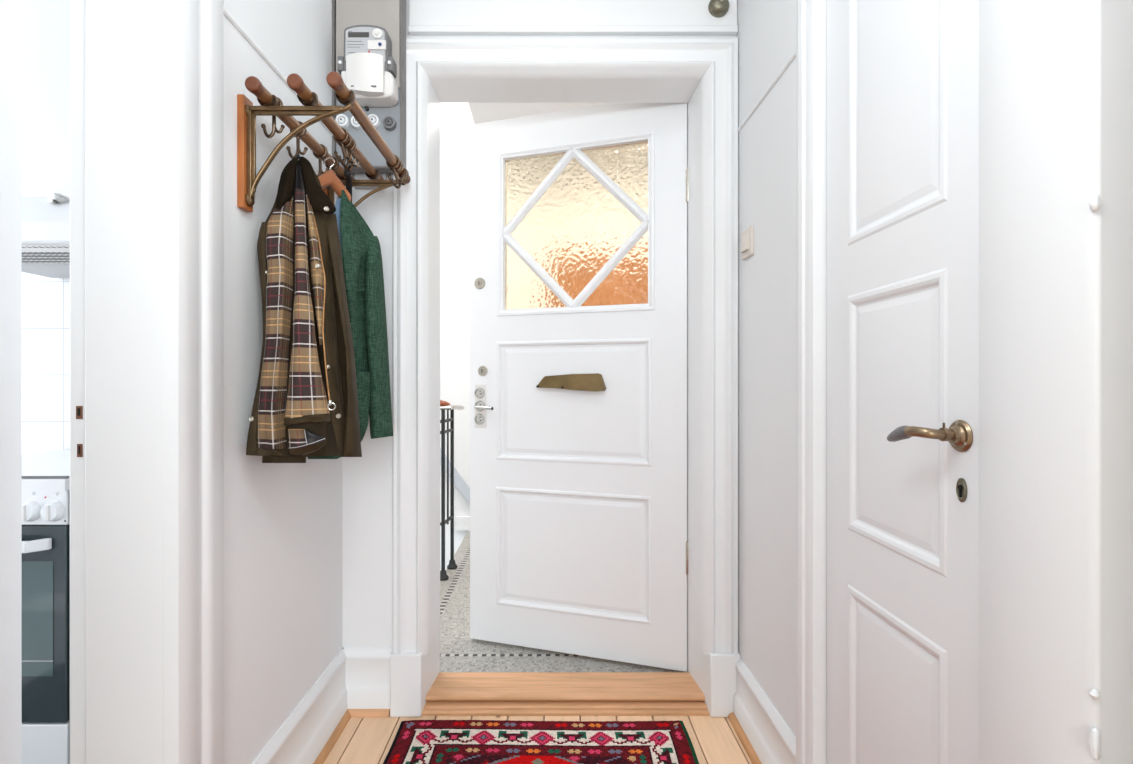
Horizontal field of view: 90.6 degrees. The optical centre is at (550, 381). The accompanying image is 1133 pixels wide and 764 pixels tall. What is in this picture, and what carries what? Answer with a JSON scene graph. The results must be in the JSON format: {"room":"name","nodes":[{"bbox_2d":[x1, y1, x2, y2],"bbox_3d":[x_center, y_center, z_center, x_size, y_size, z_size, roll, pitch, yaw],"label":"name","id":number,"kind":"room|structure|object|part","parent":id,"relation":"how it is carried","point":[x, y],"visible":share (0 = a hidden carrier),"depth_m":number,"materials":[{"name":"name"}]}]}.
{"room":"apartment entrance hallway","nodes":[
{"label":"apartment entrance hallway","id":0,"kind":"room"},
{"bbox_2d":[224,0,341,763],"bbox_3d":[-0.790,-0.275,1.462,0.180,2.750,0.837,0,0,0],"label":"wall","id":1,"kind":"structure","parent":0,"point":[283,521],"depth_m":1.37,"materials":[{"name":"white paint"}]},
{"bbox_2d":[70,0,163,763],"bbox_3d":[-0.791,0.040,1.028,0.186,2.120,0.030,0,0,0],"label":"trim","id":2,"kind":"structure","parent":1,"relation":"attached to","point":[117,46],"depth_m":1.01,"materials":[{"name":"white paint"}]},
{"bbox_2d":[224,7,332,135],"bbox_3d":[-0.697,-0.793,1.495,0.007,0.014,0.610,0,0,0],"label":"trim","id":3,"kind":"structure","parent":1,"relation":"attached to","point":[227,14],"depth_m":1.33,"materials":[{"name":"white paint"}]},
{"bbox_2d":[252,649,346,763],"bbox_3d":[-0.687,0.996,1.540,0.026,0.208,0.680,0,0,0],"label":"baseboard","id":4,"kind":"structure","parent":1,"relation":"attached to","point":[301,738],"depth_m":1.60,"materials":[{"name":"white paint"}]},
{"bbox_2d":[237,71,410,211],"bbox_3d":[-0.566,-0.530,1.498,0.268,0.281,0.603,0,0,0],"label":"coat rack","id":5,"kind":"object","parent":1,"relation":"attached to","point":[248,181],"visible":0.84,"depth_m":1.27,"materials":[{"name":"brown wood"}]},
{"bbox_3d":[-0.641,-0.640,1.212,0.033,0.033,0.030,0,0,0],"label":"rail","id":6,"kind":"part","parent":5,"relation":"part of","materials":[{"name":"red wood"}]},
{"bbox_3d":[-0.551,-0.646,1.212,0.033,0.033,0.030,0,0,0],"label":"rail","id":7,"kind":"part","parent":5,"relation":"part of","materials":[{"name":"red wood"}]},
{"bbox_2d":[246,154,361,462],"bbox_3d":[-0.582,-0.189,1.363,0.218,0.768,0.303,0,0,0],"label":"jacket","id":8,"kind":"object","parent":5,"relation":"hanging from","point":[305,404],"visible":1,"depth_m":1.29,"materials":[{"name":"fabric"}]},
{"bbox_3d":[-0.490,0.052,1.251,0.018,0.023,0.009,0,0,0],"label":"zip pull","id":9,"kind":"part","parent":8,"relation":"part of","materials":[{"name":"silver metal"}]},
{"bbox_3d":[-0.574,-0.145,1.498,0.125,0.658,0.024,0,0,0],"label":"panel","id":10,"kind":"part","parent":8,"relation":"part of","materials":[{"name":"fabric"}]},
{"bbox_3d":[-0.641,-0.640,1.496,0.028,0.028,0.553,0,0,0],"label":"rail","id":11,"kind":"part","parent":5,"relation":"part of","materials":[{"name":"brown wood"}]},
{"bbox_2d":[318,157,350,200],"bbox_3d":[-0.612,-0.565,1.551,0.044,0.118,0.110,0,0,27],"label":"clothes hanger","id":12,"kind":"object","parent":5,"relation":"hanging from","point":[330,178],"visible":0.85,"depth_m":1.55,"materials":[{"name":"brown wood"}]},
{"bbox_2d":[308,190,392,458],"bbox_3d":[-0.582,-0.168,1.676,0.154,0.781,0.281,0,0,20],"label":"blazer","id":13,"kind":"object","parent":12,"relation":"hanging from","point":[360,249],"visible":0.7,"depth_m":1.64,"materials":[{"name":"green fabric"}]},
{"bbox_3d":[-0.466,-0.650,1.212,0.033,0.033,0.030,0,0,0],"label":"rail","id":14,"kind":"part","parent":5,"relation":"part of","materials":[{"name":"red wood"}]},
{"bbox_3d":[-0.551,-0.646,1.496,0.028,0.028,0.553,0,0,0],"label":"rail","id":15,"kind":"part","parent":5,"relation":"part of","materials":[{"name":"brown wood"}]},
{"bbox_2d":[344,165,351,201],"bbox_3d":[-0.575,-0.513,1.592,0.020,0.155,0.152,0,0,-18],"label":"strap","id":16,"kind":"object","parent":5,"relation":"hanging from","point":[347,174],"visible":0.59,"depth_m":1.57,"materials":[{"name":"black"}]},
{"bbox_3d":[-0.466,-0.650,1.496,0.028,0.028,0.553,0,0,0],"label":"rail","id":17,"kind":"part","parent":5,"relation":"part of","materials":[{"name":"brown wood"}]},
{"bbox_2d":[313,709,350,763],"bbox_3d":[-0.665,1.091,1.527,0.018,0.018,0.654,0,0,0],"label":"trim","id":18,"kind":"structure","parent":1,"relation":"attached to","point":[335,735],"depth_m":1.71,"materials":[{"name":"brown wood"}]},
{"bbox_2d":[22,0,736,647],"bbox_3d":[-0.400,-0.275,1.960,4.400,2.750,0.160,0,0,0],"label":"wall","id":19,"kind":"structure","parent":0,"point":[367,480],"depth_m":1.88,"materials":[{"name":"white paint"}]},
{"bbox_2d":[22,0,69,277],"bbox_3d":[-1.374,-0.999,1.659,0.627,1.300,0.479,0,0,0],"label":"range hood","id":20,"kind":"object","parent":19,"relation":"attached to","point":[45,23],"visible":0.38,"depth_m":1.56,"materials":[{"name":"white metal"}]},
{"bbox_2d":[22,263,69,277],"bbox_3d":[-1.374,-0.352,1.775,0.607,0.007,0.210,0,0,0],"label":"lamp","id":21,"kind":"object","parent":20,"relation":"attached to","point":[51,270],"depth_m":1.74,"materials":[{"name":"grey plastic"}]},
{"bbox_2d":[48,193,69,203],"bbox_3d":[-1.297,-0.481,1.479,0.037,0.025,0.052,0,0,0],"label":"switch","id":22,"kind":"object","parent":20,"relation":"attached to","point":[54,198],"depth_m":1.46,"materials":[{"name":"metal"}]},
{"bbox_2d":[342,648,392,708],"bbox_3d":[-0.614,0.996,1.867,0.173,0.208,0.026,0,0,0],"label":"baseboard","id":23,"kind":"structure","parent":19,"relation":"attached to","point":[367,669],"depth_m":1.86,"materials":[{"name":"white paint"}]},
{"bbox_2d":[348,709,389,717],"bbox_3d":[-0.604,1.091,1.845,0.141,0.018,0.018,0,0,0],"label":"trim","id":24,"kind":"structure","parent":19,"relation":"attached to","point":[355,713],"depth_m":1.84,"materials":[{"name":"brown wood"}]},
{"bbox_2d":[332,0,405,174],"bbox_3d":[-0.588,-1.144,1.828,0.222,0.912,0.103,0,0,0],"label":"board","id":25,"kind":"object","parent":19,"relation":"attached to","point":[390,122],"visible":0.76,"depth_m":1.79,"materials":[{"name":"paint"}]},
{"bbox_3d":[-0.587,-1.271,1.802,0.204,0.658,0.020,0,0,0],"label":"plate","id":26,"kind":"part","parent":25,"relation":"part of","materials":[{"name":"paint"}]},
{"bbox_3d":[-0.587,-0.818,1.806,0.208,0.248,0.012,0,0,0],"label":"panel","id":27,"kind":"part","parent":25,"relation":"part of","materials":[{"name":"paint"}]},
{"bbox_2d":[338,25,398,106],"bbox_3d":[-0.576,-0.995,1.748,0.179,0.228,0.101,0,0,0],"label":"meter","id":28,"kind":"object","parent":25,"relation":"attached to","point":[368,68],"visible":0.95,"depth_m":1.73,"materials":[{"name":"grey plastic"}]},
{"bbox_3d":[-0.573,-1.044,1.735,0.122,0.104,0.020,0,0,0],"label":"plate","id":29,"kind":"part","parent":28,"relation":"part of","materials":[{"name":"grey plastic"}]},
{"bbox_2d":[354,173,386,187],"bbox_3d":[-0.601,-0.679,1.867,0.106,0.063,0.023,0,0,0],"label":"junction box","id":30,"kind":"object","parent":19,"relation":"attached to","point":[357,176],"visible":0.29,"depth_m":1.86,"materials":[{"name":"grey plastic"}]},
{"bbox_2d":[393,38,737,655],"bbox_3d":[0.049,-0.116,1.944,1.150,2.052,0.203,0,0,0],"label":"trim","id":31,"kind":"structure","parent":19,"relation":"attached to","point":[702,73],"depth_m":1.85,"materials":[{"name":"white paint"}]},
{"bbox_2d":[390,629,740,716],"bbox_3d":[0.047,0.998,1.938,1.152,0.205,0.204,0,0,0],"label":"trim","id":32,"kind":"structure","parent":19,"relation":"attached to","point":[412,674],"depth_m":1.84,"materials":[{"name":"white paint"}]},
{"bbox_2d":[422,672,709,715],"bbox_3d":[0.049,1.077,1.943,0.950,0.045,0.194,0,0,0],"label":"threshold","id":33,"kind":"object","parent":19,"relation":"attached to","point":[451,693],"depth_m":1.90,"materials":[{"name":"brown wood"}]},
{"bbox_2d":[408,0,737,34],"bbox_3d":[0.073,-1.391,1.869,1.097,0.458,0.022,0,0,0],"label":"trim","id":34,"kind":"structure","parent":19,"relation":"attached to","point":[426,17],"depth_m":1.87,"materials":[{"name":"white paint"}]},
{"bbox_2d":[708,0,728,17],"bbox_3d":[0.557,-1.248,1.847,0.068,0.068,0.038,0,0,0],"label":"doorbell","id":35,"kind":"object","parent":34,"relation":"attached to","point":[717,8],"visible":1,"depth_m":1.84,"materials":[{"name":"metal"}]},
{"bbox_2d":[470,103,687,671],"bbox_3d":[0.086,-0.003,2.179,0.889,2.129,0.097,0,0,18],"label":"door","id":36,"kind":"structure","parent":19,"relation":"in","point":[579,543],"depth_m":2.18,"materials":[{"name":"white paint"}]},
{"bbox_3d":[-0.290,0.099,2.306,0.052,0.178,0.003,0,0,18],"label":"lock plate","id":37,"kind":"part","parent":36,"relation":"part of","materials":[{"name":"white metal"}]},
{"bbox_3d":[-0.269,0.104,2.267,0.080,0.016,0.045,0,0,18],"label":"lever handle","id":38,"kind":"part","parent":36,"relation":"part of","materials":[{"name":"silver metal"}]},
{"bbox_3d":[-0.053,-0.760,2.252,0.281,0.295,0.005,0,0,18],"label":"pane","id":39,"kind":"part","parent":36,"relation":"part of","materials":[{"name":"beige glass"}]},
{"bbox_3d":[-0.053,-0.444,2.252,0.281,0.295,0.005,0,0,18],"label":"pane","id":40,"kind":"part","parent":36,"relation":"part of","materials":[{"name":"beige glass"}]},
{"bbox_3d":[0.090,-0.602,2.206,0.566,0.596,0.005,0,0,18],"label":"pane","id":41,"kind":"part","parent":36,"relation":"part of","materials":[{"name":"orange glass"}]},
{"bbox_3d":[0.234,-0.760,2.159,0.281,0.295,0.005,0,0,18],"label":"pane","id":42,"kind":"part","parent":36,"relation":"part of","materials":[{"name":"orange glass"}]},
{"bbox_3d":[0.234,-0.444,2.159,0.281,0.295,0.005,0,0,18],"label":"pane","id":43,"kind":"part","parent":36,"relation":"part of","materials":[{"name":"orange glass"}]},
{"bbox_2d":[687,103,688,671],"bbox_3d":[0.531,0.007,2.063,0.058,2.185,0.044,0,0,0],"label":"trim","id":44,"kind":"structure","parent":19,"relation":"attached to","point":[687,103],"depth_m":2.04,"materials":[{"name":"white paint"}]},
{"bbox_2d":[440,103,473,570],"bbox_3d":[-0.400,-0.200,4.140,4.400,5.800,0.120,0,0,0],"label":"wall","id":45,"kind":"structure","parent":0,"point":[456,119],"depth_m":4.08,"materials":[{"name":"white paint"}]},
{"bbox_2d":[440,448,469,503],"bbox_3d":[-0.749,0.611,4.067,0.407,0.669,0.024,0,0,0],"label":"trim","id":46,"kind":"structure","parent":45,"relation":"attached to","point":[459,481],"depth_m":4.05,"materials":[{"name":"grey wood"}]},
{"bbox_2d":[456,516,469,530],"bbox_3d":[-0.344,1.026,4.067,0.689,0.100,0.024,0,0,0],"label":"trim","id":47,"kind":"structure","parent":45,"relation":"attached to","point":[462,522],"depth_m":4.05,"materials":[{"name":"white paint"}]},
{"bbox_2d":[468,103,605,123],"bbox_3d":[0.655,-1.750,3.060,2.290,0.200,2.040,0,0,0],"label":"ceiling","id":48,"kind":"structure","parent":0,"point":[481,112],"depth_m":3.39,"materials":[{"name":"white paint"}]},
{"bbox_2d":[323,715,751,763],"bbox_3d":[0.036,1.110,-0.810,3.914,0.020,5.380,0,0,0],"label":"floor","id":49,"kind":"structure","parent":0,"point":[714,740],"depth_m":1.74,"materials":[{"name":"brown wood"}]},
{"bbox_2d":[383,720,698,763],"bbox_3d":[-0.028,1.094,1.058,0.911,0.011,1.508,0,0,0],"label":"rug","id":50,"kind":"object","parent":49,"relation":"on","point":[415,741],"visible":1,"depth_m":1.69,"materials":[{"name":"fabric"}]},
{"bbox_2d":[440,531,684,671],"bbox_3d":[0.600,1.113,3.060,2.400,0.074,2.040,0,0,0],"label":"floor","id":51,"kind":"structure","parent":0,"point":[459,652],"depth_m":2.22,"materials":[{"name":"stone"}]},
{"bbox_2d":[440,400,463,580],"bbox_3d":[-1.196,0.586,3.142,1.385,0.979,0.262,0,0,0],"label":"stair railing","id":52,"kind":"object","parent":51,"relation":"on","point":[444,405],"visible":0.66,"depth_m":3.15,"materials":[{"name":"black metal"}]},
{"bbox_3d":[-0.589,0.611,3.060,0.060,0.931,0.058,0,0,0],"label":"post","id":53,"kind":"part","parent":52,"relation":"part of","materials":[{"name":"black metal"}]},
{"bbox_3d":[-1.220,0.121,3.052,1.339,0.049,0.078,0,0,0],"label":"handrail","id":54,"kind":"part","parent":52,"relation":"part of","materials":[{"name":"brown wood"}]},
{"bbox_3d":[-0.572,0.611,3.240,0.060,0.931,0.058,0,0,0],"label":"post","id":55,"kind":"part","parent":52,"relation":"part of","materials":[{"name":"black metal"}]},
{"bbox_2d":[737,0,795,736],"bbox_3d":[0.687,-0.275,1.590,0.126,2.750,0.580,0,0,0],"label":"wall","id":56,"kind":"structure","parent":0,"point":[766,35],"depth_m":1.60,"materials":[{"name":"white paint"}]},
{"bbox_2d":[728,712,761,763],"bbox_3d":[0.589,1.091,1.617,0.018,0.018,0.465,0,0,0],"label":"trim","id":57,"kind":"structure","parent":56,"relation":"attached to","point":[749,749],"depth_m":1.70,"materials":[{"name":"brown wood"}]},
{"bbox_2d":[740,225,753,259],"bbox_3d":[0.615,-0.438,1.764,0.021,0.090,0.084,0,0,0],"label":"light switch","id":58,"kind":"object","parent":56,"relation":"attached to","point":[747,244],"visible":1,"depth_m":1.74,"materials":[{"name":"beige plastic"}]},
{"bbox_2d":[733,658,795,763],"bbox_3d":[0.611,1.003,1.633,0.026,0.193,0.495,0,0,0],"label":"baseboard","id":59,"kind":"structure","parent":56,"relation":"attached to","point":[772,740],"depth_m":1.61,"materials":[{"name":"white paint"}]},
{"bbox_2d":[738,50,795,132],"bbox_3d":[0.621,-0.836,1.633,0.007,0.014,0.495,0,0,0],"label":"trim","id":60,"kind":"structure","parent":56,"relation":"attached to","point":[792,57],"depth_m":1.59,"materials":[{"name":"white paint"}]},
{"bbox_2d":[796,0,826,763],"bbox_3d":[0.625,0.000,1.343,0.058,2.200,0.094,0,0,0],"label":"trim","id":61,"kind":"structure","parent":56,"relation":"attached to","point":[811,15],"depth_m":1.30,"materials":[{"name":"white paint"}]},
{"bbox_2d":[827,0,978,763],"bbox_3d":[0.621,0.045,1.073,0.110,2.090,0.494,0,0,0],"label":"door","id":62,"kind":"structure","parent":56,"relation":"in","point":[903,75],"depth_m":1.01,"materials":[{"name":"white paint"}]},
{"bbox_3d":[0.593,0.081,0.878,0.071,0.022,0.034,0,0,37],"label":"lever","id":63,"kind":"part","parent":62,"relation":"part of","materials":[{"name":"gold metal"}]},
{"bbox_3d":[1.277,-0.275,0.733,1.246,2.750,0.174,0,0,0],"label":"wall","id":64,"kind":"structure","parent":0,"visible":0},
{"bbox_2d":[979,0,1132,763],"bbox_3d":[0.668,0.000,0.732,0.092,2.200,0.180,0,0,0],"label":"trim","id":65,"kind":"structure","parent":64,"relation":"attached to","point":[1056,76],"depth_m":0.70,"materials":[{"name":"white paint"}]},
{"bbox_2d":[1088,194,1099,760],"bbox_3d":[0.623,0.109,0.642,0.010,0.648,0.010,0,0,0],"label":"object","id":66,"kind":"structure","parent":64,"relation":"attached to","point":[1094,203],"depth_m":0.64,"materials":[{"name":"white paint"}]},
{"bbox_3d":[-0.790,-0.275,0.040,0.180,2.750,0.480,0,0,0],"label":"wall","id":67,"kind":"structure","parent":0,"visible":0},
{"bbox_2d":[0,0,21,763],"bbox_3d":[-0.924,0.045,0.640,0.046,2.090,0.730,0,0,-7],"label":"door","id":68,"kind":"structure","parent":67,"relation":"in","point":[10,10],"depth_m":0.98,"materials":[{"name":"white paint"}]},
{"bbox_3d":[-1.755,1.110,0.975,1.690,0.020,1.950,0,0,0],"label":"floor","id":69,"kind":"structure","parent":0,"visible":0},
{"bbox_2d":[22,450,69,763],"bbox_3d":[-1.417,0.663,1.597,0.500,0.873,0.575,0,0,0],"label":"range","id":70,"kind":"object","parent":69,"relation":"on","point":[45,499],"visible":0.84,"depth_m":1.35,"materials":[{"name":"white metal"}]},
{"bbox_3d":[-1.252,0.311,1.341,0.049,0.049,0.019,0,0,0],"label":"knob","id":71,"kind":"part","parent":70,"relation":"part of","materials":[{"name":"white plastic"}]},
{"bbox_3d":[-1.417,0.388,1.329,0.434,0.026,0.038,0,0,0],"label":"handle","id":72,"kind":"part","parent":70,"relation":"part of","materials":[{"name":"white ceramic"}]},
{"bbox_3d":[-1.417,0.585,1.361,0.496,0.475,0.022,0,0,0],"label":"oven door","id":73,"kind":"part","parent":70,"relation":"part of","materials":[{"name":"black glass"}]},
{"bbox_2d":[22,450,69,477],"bbox_3d":[-1.417,0.230,1.619,0.500,0.006,0.533,0,0,0],"label":"cooktop","id":74,"kind":"object","parent":70,"relation":"in","point":[50,463],"depth_m":1.54,"materials":[{"name":"white metal"}]},
{"bbox_3d":[-1.417,0.931,1.361,0.500,0.208,0.022,0,0,0],"label":"drawer","id":75,"kind":"part","parent":70,"relation":"part of","materials":[{"name":"white ceramic"}]},
{"bbox_3d":[-1.417,0.289,1.365,0.500,0.111,0.030,0,0,0],"label":"control panel","id":76,"kind":"part","parent":70,"relation":"part of","materials":[{"name":"white metal"}]},
{"bbox_3d":[-1.196,0.311,1.341,0.049,0.049,0.019,0,0,0],"label":"knob","id":77,"kind":"part","parent":70,"relation":"part of","materials":[{"name":"white plastic"}]},
{"bbox_2d":[65,478,69,489],"bbox_3d":[-1.024,0.666,1.617,0.280,0.868,0.555,0,0,0],"label":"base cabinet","id":78,"kind":"object","parent":69,"relation":"on","point":[67,481],"visible":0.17,"depth_m":1.34,"materials":[{"name":"white wood"}]},
{"bbox_3d":[-0.790,-1.335,0.662,0.180,0.630,0.763,0,0,0],"label":"wall","id":79,"kind":"structure","parent":0,"visible":0},
{"bbox_2d":[164,0,223,763],"bbox_3d":[-0.685,-0.039,0.646,0.029,2.278,1.049,0,0,0],"label":"trim","id":80,"kind":"structure","parent":79,"relation":"attached to","point":[193,29],"depth_m":1.05,"materials":[{"name":"white paint"}]}
]}

